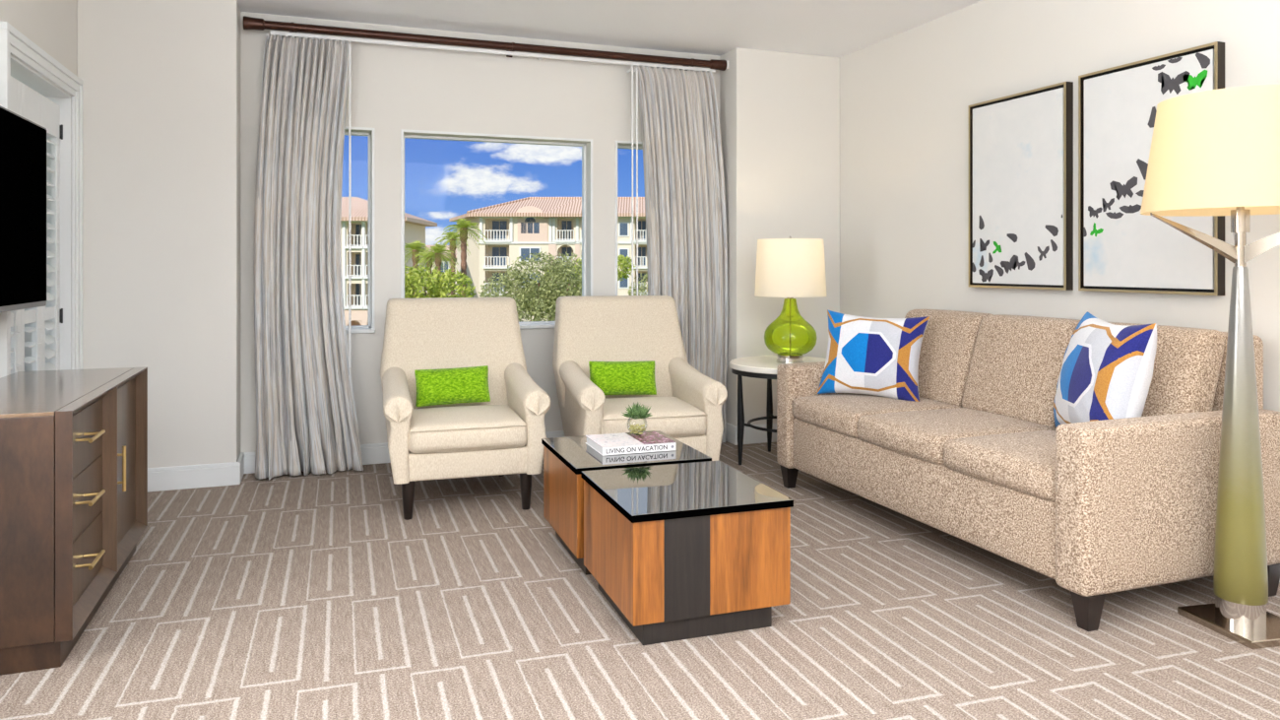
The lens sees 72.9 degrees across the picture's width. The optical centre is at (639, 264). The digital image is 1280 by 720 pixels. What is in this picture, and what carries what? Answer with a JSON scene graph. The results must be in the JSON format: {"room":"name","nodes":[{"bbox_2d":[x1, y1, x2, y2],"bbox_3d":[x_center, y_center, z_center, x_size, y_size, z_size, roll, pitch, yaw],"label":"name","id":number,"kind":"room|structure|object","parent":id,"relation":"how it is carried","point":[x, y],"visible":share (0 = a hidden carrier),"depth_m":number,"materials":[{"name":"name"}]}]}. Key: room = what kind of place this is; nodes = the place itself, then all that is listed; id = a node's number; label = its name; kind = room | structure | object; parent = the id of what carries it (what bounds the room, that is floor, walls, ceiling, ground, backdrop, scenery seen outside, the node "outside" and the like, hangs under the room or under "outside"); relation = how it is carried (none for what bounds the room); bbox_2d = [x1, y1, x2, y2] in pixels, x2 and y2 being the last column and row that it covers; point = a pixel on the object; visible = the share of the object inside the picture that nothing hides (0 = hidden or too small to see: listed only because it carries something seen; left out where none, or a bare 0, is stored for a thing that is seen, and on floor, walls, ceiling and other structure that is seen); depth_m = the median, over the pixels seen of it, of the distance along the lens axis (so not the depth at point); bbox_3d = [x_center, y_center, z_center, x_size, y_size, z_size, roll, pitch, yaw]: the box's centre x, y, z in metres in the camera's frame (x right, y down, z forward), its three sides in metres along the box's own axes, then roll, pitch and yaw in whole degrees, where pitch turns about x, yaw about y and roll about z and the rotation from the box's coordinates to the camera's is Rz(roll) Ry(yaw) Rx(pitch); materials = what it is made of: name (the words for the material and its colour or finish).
{"room":"hotel room","nodes":[
{"label":"hotel room","id":0,"kind":"room"},
{"bbox_2d":[0,0,76,95],"bbox_3d":[-1.652,-0.130,0.648,0.250,2.700,8.760,0,0,-20],"label":"wall","id":1,"kind":"structure","parent":0,"point":[51,25],"depth_m":4.10,"materials":[{"name":"white paint"}]},
{"bbox_2d":[10,75,21,374],"bbox_3d":[-2.711,0.188,3.709,0.069,2.005,0.305,0,0,-20],"label":"plantation shutter","id":2,"kind":"object","parent":1,"relation":"attached to","point":[16,333],"visible":0.07,"depth_m":3.79,"materials":[{"name":"white paint"}]},
{"bbox_2d":[0,105,46,312],"bbox_3d":[-2.317,-0.200,3.003,0.134,0.740,1.240,0,0,-20],"label":"television","id":3,"kind":"object","parent":1,"relation":"attached to","point":[23,142],"visible":1,"depth_m":3.30,"materials":[{"name":"black plastic"}]},
{"bbox_2d":[20,81,42,371],"bbox_3d":[-2.818,0.188,3.997,0.069,2.005,0.305,0,0,-20],"label":"plantation shutter","id":4,"kind":"object","parent":1,"relation":"attached to","point":[31,99],"visible":0.14,"depth_m":4.00,"materials":[{"name":"white paint"}]},
{"bbox_2d":[0,21,82,378],"bbox_3d":[-2.860,0.125,3.962,0.280,2.190,1.184,0,0,-20],"label":"door","id":5,"kind":"structure","parent":1,"relation":"in","point":[14,42],"depth_m":4.44,"materials":[{"name":"white paint"}]},
{"bbox_2d":[41,94,63,370],"bbox_3d":[-2.924,0.188,4.291,0.065,2.005,0.317,0,0,-20],"label":"plantation shutter","id":6,"kind":"object","parent":1,"relation":"attached to","point":[50,110],"visible":0.45,"depth_m":4.32,"materials":[{"name":"white paint"}]},
{"bbox_2d":[76,0,240,467],"bbox_3d":[-2.648,-0.130,4.811,0.765,2.700,0.260,0,0,-20],"label":"wall","id":7,"kind":"structure","parent":0,"point":[160,79],"depth_m":4.71,"materials":[{"name":"white paint"}]},
{"bbox_2d":[147,461,240,492],"bbox_3d":[-2.591,1.157,4.683,0.783,0.125,0.018,0,0,-20],"label":"baseboard","id":8,"kind":"structure","parent":7,"relation":"attached to","point":[218,474],"depth_m":4.73,"materials":[{"name":"white paint"}]},
{"bbox_2d":[237,452,244,481],"bbox_3d":[-2.278,1.157,4.938,0.018,0.125,0.242,0,0,-20],"label":"trim","id":9,"kind":"structure","parent":7,"relation":"attached to","point":[241,456],"depth_m":4.93,"materials":[{"name":"white paint"}]},
{"bbox_2d":[240,11,720,452],"bbox_3d":[-0.930,-0.130,5.664,5.080,2.700,0.150,0,0,-20],"label":"wall","id":10,"kind":"structure","parent":0,"point":[395,88],"depth_m":5.46,"materials":[{"name":"white paint"}]},
{"bbox_2d":[344,126,375,333],"bbox_3d":[-1.890,-0.212,5.301,0.504,1.258,0.165,0,0,-20],"label":"window","id":11,"kind":"structure","parent":10,"relation":"in","point":[355,329],"depth_m":5.39,"materials":[{"name":"white paint"}]},
{"bbox_2d":[241,430,564,473],"bbox_3d":[-0.881,1.157,5.592,3.092,0.125,0.018,0,0,-20],"label":"baseboard","id":12,"kind":"structure","parent":10,"relation":"attached to","point":[371,453],"depth_m":5.30,"materials":[{"name":"white paint"}]},
{"bbox_2d":[243,15,728,70],"bbox_3d":[-0.847,-1.385,5.530,3.067,0.080,0.159,0,0,-20],"label":"curtain rod","id":13,"kind":"object","parent":10,"relation":"attached to","point":[249,24],"visible":0.89,"depth_m":5.39,"materials":[{"name":"brown wood"}]},
{"bbox_2d":[270,30,715,72],"bbox_3d":[-0.828,-1.346,5.560,2.840,0.022,0.115,0,0,-20],"label":"track","id":14,"kind":"object","parent":10,"relation":"attached to","point":[295,34],"visible":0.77,"depth_m":5.45,"materials":[{"name":"white plastic"}]},
{"bbox_2d":[254,33,363,480],"bbox_3d":[-1.931,-0.064,5.060,0.601,2.545,0.285,0,0,-20],"label":"curtain","id":15,"kind":"object","parent":14,"relation":"hanging from","point":[306,419],"visible":1,"depth_m":5.02,"materials":[{"name":"fabric"}]},
{"bbox_2d":[626,64,728,442],"bbox_3d":[0.267,-0.064,5.877,0.731,2.543,0.190,0,0,-20],"label":"curtain","id":16,"kind":"object","parent":14,"relation":"hanging from","point":[684,177],"visible":0.77,"depth_m":5.89,"materials":[{"name":"fabric"}]},
{"bbox_2d":[400,128,592,328],"bbox_3d":[-0.923,-0.212,5.658,1.248,1.258,0.165,0,0,-20],"label":"window","id":17,"kind":"structure","parent":10,"relation":"in","point":[528,324],"depth_m":5.69,"materials":[{"name":"white paint"}]},
{"bbox_2d":[615,140,642,295],"bbox_3d":[0.044,-0.212,6.015,0.506,1.258,0.165,0,0,-20],"label":"window","id":18,"kind":"structure","parent":10,"relation":"in","point":[616,142],"depth_m":5.86,"materials":[{"name":"white paint"}]},
{"bbox_2d":[237,0,982,57],"bbox_3d":[0.614,-1.540,1.484,5.080,0.120,9.060,0,0,-20],"label":"ceiling","id":19,"kind":"structure","parent":0,"point":[823,28],"depth_m":5.20,"materials":[{"name":"paint"}]},
{"bbox_2d":[0,441,1279,719],"bbox_3d":[0.614,1.280,1.484,5.080,0.120,9.060,0,0,-20],"label":"floor","id":20,"kind":"structure","parent":0,"point":[311,596],"depth_m":2.89,"materials":[{"name":"carpet"}]},
{"bbox_2d":[0,366,147,675],"bbox_3d":[-2.135,0.830,3.103,0.484,0.780,1.210,0,0,-20],"label":"dresser","id":21,"kind":"object","parent":20,"relation":"on","point":[74,442],"visible":1,"depth_m":2.66,"materials":[{"name":"brown wood"}]},
{"bbox_2d":[380,297,550,519],"bbox_3d":[-0.973,0.708,4.672,0.815,1.028,1.066,0,0,-17],"label":"armchair","id":22,"kind":"object","parent":20,"relation":"on","point":[500,436],"visible":1,"depth_m":4.48,"materials":[{"name":"beige fabric"}]},
{"bbox_2d":[414,365,490,406],"bbox_3d":[-1.009,0.651,4.669,0.394,0.200,0.144,0,0,-17],"label":"lumbar pillow","id":23,"kind":"object","parent":22,"relation":"on","point":[458,385],"visible":1,"depth_m":4.62,"materials":[{"name":"green fabric"}]},
{"bbox_2d":[408,404,527,453],"bbox_3d":[-0.905,0.836,4.452,0.588,0.172,0.601,0,0,-17],"label":"seat cushion","id":24,"kind":"object","parent":22,"relation":"on","point":[484,428],"depth_m":4.22,"materials":[{"name":"beige fabric"}]},
{"bbox_2d":[541,430,711,575],"bbox_3d":[-0.076,1.005,3.751,0.576,0.430,0.620,0,0,-19],"label":"coffee table","id":25,"kind":"object","parent":20,"relation":"on","point":[565,458],"visible":0.36,"depth_m":3.58,"materials":[{"name":"brown wood"}]},
{"bbox_2d":[585,430,675,455],"bbox_3d":[-0.044,0.771,3.762,0.325,0.036,0.271,0,0,-19],"label":"book","id":26,"kind":"object","parent":25,"relation":"on","point":[620,443],"visible":1,"depth_m":3.68,"materials":[{"name":"white paper"}]},
{"bbox_2d":[622,401,652,434],"bbox_3d":[-0.013,0.679,3.860,0.139,0.146,0.142,0,0,9],"label":"succulent bowl","id":27,"kind":"object","parent":26,"relation":"on","point":[637,412],"visible":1,"depth_m":3.84,"materials":[{"name":"clear glass"}]},
{"bbox_2d":[552,295,727,460],"bbox_3d":[-0.043,0.708,4.983,0.815,1.028,1.066,0,0,-14],"label":"armchair","id":28,"kind":"object","parent":20,"relation":"on","point":[687,404],"visible":0.78,"depth_m":5.13,"materials":[{"name":"beige fabric"}]},
{"bbox_2d":[588,360,656,394],"bbox_3d":[-0.100,0.651,4.994,0.395,0.197,0.143,0,0,-12],"label":"lumbar pillow","id":29,"kind":"object","parent":28,"relation":"on","point":[612,377],"visible":0.86,"depth_m":4.95,"materials":[{"name":"green fabric"}]},
{"bbox_2d":[601,396,706,437],"bbox_3d":[0.014,0.836,4.760,0.588,0.172,0.601,0,0,-14],"label":"seat cushion","id":30,"kind":"object","parent":28,"relation":"on","point":[675,416],"depth_m":4.53,"materials":[{"name":"beige fabric"}]},
{"bbox_2d":[580,460,793,644],"bbox_3d":[0.146,1.005,3.119,0.576,0.430,0.620,0,0,-19],"label":"coffee table","id":31,"kind":"object","parent":20,"relation":"on","point":[684,550],"visible":1,"depth_m":2.87,"materials":[{"name":"brown wood"}]},
{"bbox_2d":[729,355,826,474],"bbox_3d":[0.920,0.910,5.361,0.724,0.620,0.724,0,0,-20],"label":"side table","id":32,"kind":"object","parent":20,"relation":"on","point":[765,367],"visible":0.42,"depth_m":5.28,"materials":[{"name":"white stone"}]},
{"bbox_2d":[754,235,826,363],"bbox_3d":[0.928,0.209,5.353,0.438,0.780,0.438,0,0,-20],"label":"table lamp","id":33,"kind":"object","parent":32,"relation":"on","point":[790,268],"visible":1,"depth_m":5.20,"materials":[{"name":"green glass"}]},
{"bbox_2d":[776,309,1279,631],"bbox_3d":[1.594,0.733,3.994,1.046,0.974,2.068,0,0,-20],"label":"sofa","id":34,"kind":"object","parent":20,"relation":"on","point":[1097,508],"visible":0.82,"depth_m":3.30,"materials":[{"name":"beige fabric"}]},
{"bbox_2d":[816,309,929,401],"bbox_3d":[1.234,0.484,4.609,0.570,0.474,0.237,0,0,35],"label":"throw pillow","id":35,"kind":"object","parent":34,"relation":"on","point":[868,355],"visible":0.98,"depth_m":4.52,"materials":[{"name":"white fabric"}]},
{"bbox_2d":[792,392,960,437],"bbox_3d":[1.225,0.768,4.494,0.700,0.156,0.585,0,0,-20],"label":"seat cushion","id":36,"kind":"object","parent":34,"relation":"on","point":[827,415],"depth_m":4.36,"materials":[{"name":"beige fabric"}]},
{"bbox_2d":[904,309,993,407],"bbox_3d":[1.612,0.486,4.653,0.292,0.480,0.589,0,0,-20],"label":"cushion","id":37,"kind":"object","parent":34,"relation":"on","point":[949,339],"depth_m":4.48,"materials":[{"name":"beige fabric"}]},
{"bbox_2d":[857,407,1055,464],"bbox_3d":[1.431,0.768,3.935,0.700,0.156,0.585,0,0,-20],"label":"seat cushion","id":38,"kind":"object","parent":34,"relation":"on","point":[912,437],"depth_m":3.82,"materials":[{"name":"beige fabric"}]},
{"bbox_2d":[943,430,1055,501],"bbox_3d":[1.638,0.768,3.375,0.700,0.156,0.585,0,0,-20],"label":"seat cushion","id":39,"kind":"object","parent":34,"relation":"on","point":[1016,466],"depth_m":3.27,"materials":[{"name":"beige fabric"}]},
{"bbox_2d":[961,314,1080,428],"bbox_3d":[1.818,0.486,4.093,0.292,0.480,0.589,0,0,-20],"label":"cushion","id":40,"kind":"object","parent":34,"relation":"on","point":[1013,363],"depth_m":4.03,"materials":[{"name":"beige fabric"}]},
{"bbox_2d":[1053,311,1156,427],"bbox_3d":[1.848,0.461,3.468,0.259,0.519,0.618,0,0,6],"label":"throw pillow","id":41,"kind":"object","parent":34,"relation":"on","point":[1107,368],"visible":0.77,"depth_m":3.28,"materials":[{"name":"white fabric"}]},
{"bbox_2d":[1108,321,1225,416],"bbox_3d":[2.025,0.486,3.534,0.292,0.480,0.589,0,0,-20],"label":"cushion","id":42,"kind":"object","parent":34,"relation":"on","point":[1188,376],"depth_m":3.29,"materials":[{"name":"beige fabric"}]},
{"bbox_2d":[1140,83,1279,648],"bbox_3d":[2.026,0.330,2.920,0.586,1.780,0.591,0,0,-20],"label":"floor lamp","id":43,"kind":"object","parent":20,"relation":"on","point":[1213,153],"visible":1,"depth_m":2.86,"materials":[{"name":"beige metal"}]},
{"bbox_2d":[720,47,839,426],"bbox_3d":[0.997,-0.130,6.157,0.823,2.700,0.260,0,0,-20],"label":"wall","id":44,"kind":"structure","parent":0,"point":[780,111],"depth_m":6.01,"materials":[{"name":"white paint"}]},
{"bbox_2d":[725,422,735,444],"bbox_3d":[0.606,1.157,6.003,0.018,0.125,0.242,0,0,-20],"label":"trim","id":45,"kind":"structure","parent":44,"relation":"attached to","point":[730,427],"depth_m":5.94,"materials":[{"name":"white paint"}]},
{"bbox_2d":[734,423,776,445],"bbox_3d":[1.037,1.157,6.023,0.841,0.125,0.018,0,0,-20],"label":"baseboard","id":46,"kind":"structure","parent":44,"relation":"attached to","point":[750,435],"depth_m":5.92,"materials":[{"name":"white paint"}]},
{"bbox_2d":[839,0,1279,411],"bbox_3d":[2.926,-0.130,2.338,0.150,2.700,8.760,0,0,-20],"label":"wall","id":47,"kind":"structure","parent":0,"point":[906,97],"depth_m":4.94,"materials":[{"name":"white paint"}]},
{"bbox_2d":[968,81,1073,290],"bbox_3d":[1.994,-0.388,4.579,0.047,1.025,0.680,0,0,-20],"label":"framed print","id":48,"kind":"object","parent":47,"relation":"attached to","point":[1021,144],"visible":1,"depth_m":4.52,"materials":[{"name":"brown paper"}]},
{"bbox_2d":[1078,41,1224,295],"bbox_3d":[2.257,-0.394,3.866,0.047,1.037,0.690,0,0,-20],"label":"framed print","id":49,"kind":"object","parent":47,"relation":"attached to","point":[1121,249],"visible":0.73,"depth_m":3.91,"materials":[{"name":"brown paper"}]},
{"bbox_3d":[-46.597,8.320,126.170,320.000,0.200,251.000,0,0,-20],"label":"ground","id":50,"kind":"structure","parent":0,"visible":0},
{"bbox_2d":[341,196,437,325],"bbox_3d":[-28.150,0.770,85.050,13.700,14.900,11.900,0,0,0],"label":"apartment building","id":51,"kind":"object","parent":50,"relation":"on","point":[415,226],"visible":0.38,"depth_m":80.14,"materials":[{"name":"beige paint"}]},
{"bbox_2d":[404,240,433,297],"bbox_3d":[-15.536,2.988,60.060,2.888,9.378,2.622,0,0,23],"label":"palm tree","id":52,"kind":"object","parent":50,"relation":"on","point":[416,246],"visible":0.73,"depth_m":59.79,"materials":[{"name":"green plant"}]},
{"bbox_2d":[412,250,447,296],"bbox_3d":[-13.570,2.730,56.006,2.075,7.424,2.286,0,0,7],"label":"palm tree","id":53,"kind":"object","parent":50,"relation":"on","point":[420,253],"visible":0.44,"depth_m":55.86,"materials":[{"name":"green plant"}]},
{"bbox_2d":[417,244,458,275],"bbox_3d":[-12.099,2.633,51.947,2.422,7.815,2.173,0,0,-7],"label":"palm tree","id":54,"kind":"object","parent":50,"relation":"on","point":[437,248],"visible":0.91,"depth_m":51.84,"materials":[{"name":"green plant"}]},
{"bbox_2d":[404,263,476,298],"bbox_3d":[-10.938,4.036,43.721,5.306,8.374,4.241,0,0,0],"label":"leafy tree","id":55,"kind":"object","parent":50,"relation":"on","point":[414,284],"visible":0.45,"depth_m":43.57,"materials":[{"name":"green plant"}]},
{"bbox_2d":[425,245,456,296],"bbox_3d":[-29.500,2.620,129.100,18.600,11.200,9.800,0,0,0],"label":"apartment building","id":56,"kind":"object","parent":50,"relation":"on","point":[427,246],"visible":0.07,"depth_m":125.00,"materials":[{"name":"beige paint"}]},
{"bbox_2d":[434,231,470,297],"bbox_3d":[-12.783,1.933,58.966,2.403,8.597,2.648,0,0,-24],"label":"palm tree","id":57,"kind":"object","parent":50,"relation":"on","point":[452,247],"visible":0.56,"depth_m":58.84,"materials":[{"name":"green plant"}]},
{"bbox_2d":[440,218,487,297],"bbox_3d":[-11.031,1.573,54.032,2.763,8.987,2.516,0,0,-40],"label":"palm tree","id":58,"kind":"object","parent":50,"relation":"on","point":[462,224],"visible":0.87,"depth_m":53.84,"materials":[{"name":"green plant"}]},
{"bbox_2d":[478,251,581,321],"bbox_3d":[-3.113,3.894,26.906,4.348,8.658,2.908,0,0,-10],"label":"bush","id":59,"kind":"object","parent":50,"relation":"on","point":[548,298],"visible":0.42,"depth_m":26.58,"materials":[{"name":"green plant"}]},
{"bbox_2d":[448,196,647,321],"bbox_3d":[-6.000,0.341,95.800,32.000,15.758,14.400,0,0,0],"label":"apartment building","id":60,"kind":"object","parent":50,"relation":"on","point":[512,229],"visible":0.34,"depth_m":89.99,"materials":[{"name":"beige paint"}]},
{"bbox_2d":[518,254,635,318],"bbox_3d":[-3.331,3.795,46.025,6.256,8.854,2.251,0,0,0],"label":"leafy tree","id":61,"kind":"object","parent":50,"relation":"on","point":[624,265],"visible":0.12,"depth_m":45.71,"materials":[{"name":"green plant"}]},
{"bbox_2d":[628,272,647,295],"bbox_3d":[0.520,4.215,27.507,2.504,8.015,1.512,0,0,0],"label":"leafy tree","id":62,"kind":"object","parent":50,"relation":"on","point":[640,288],"visible":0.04,"depth_m":27.38,"materials":[{"name":"green plant"}]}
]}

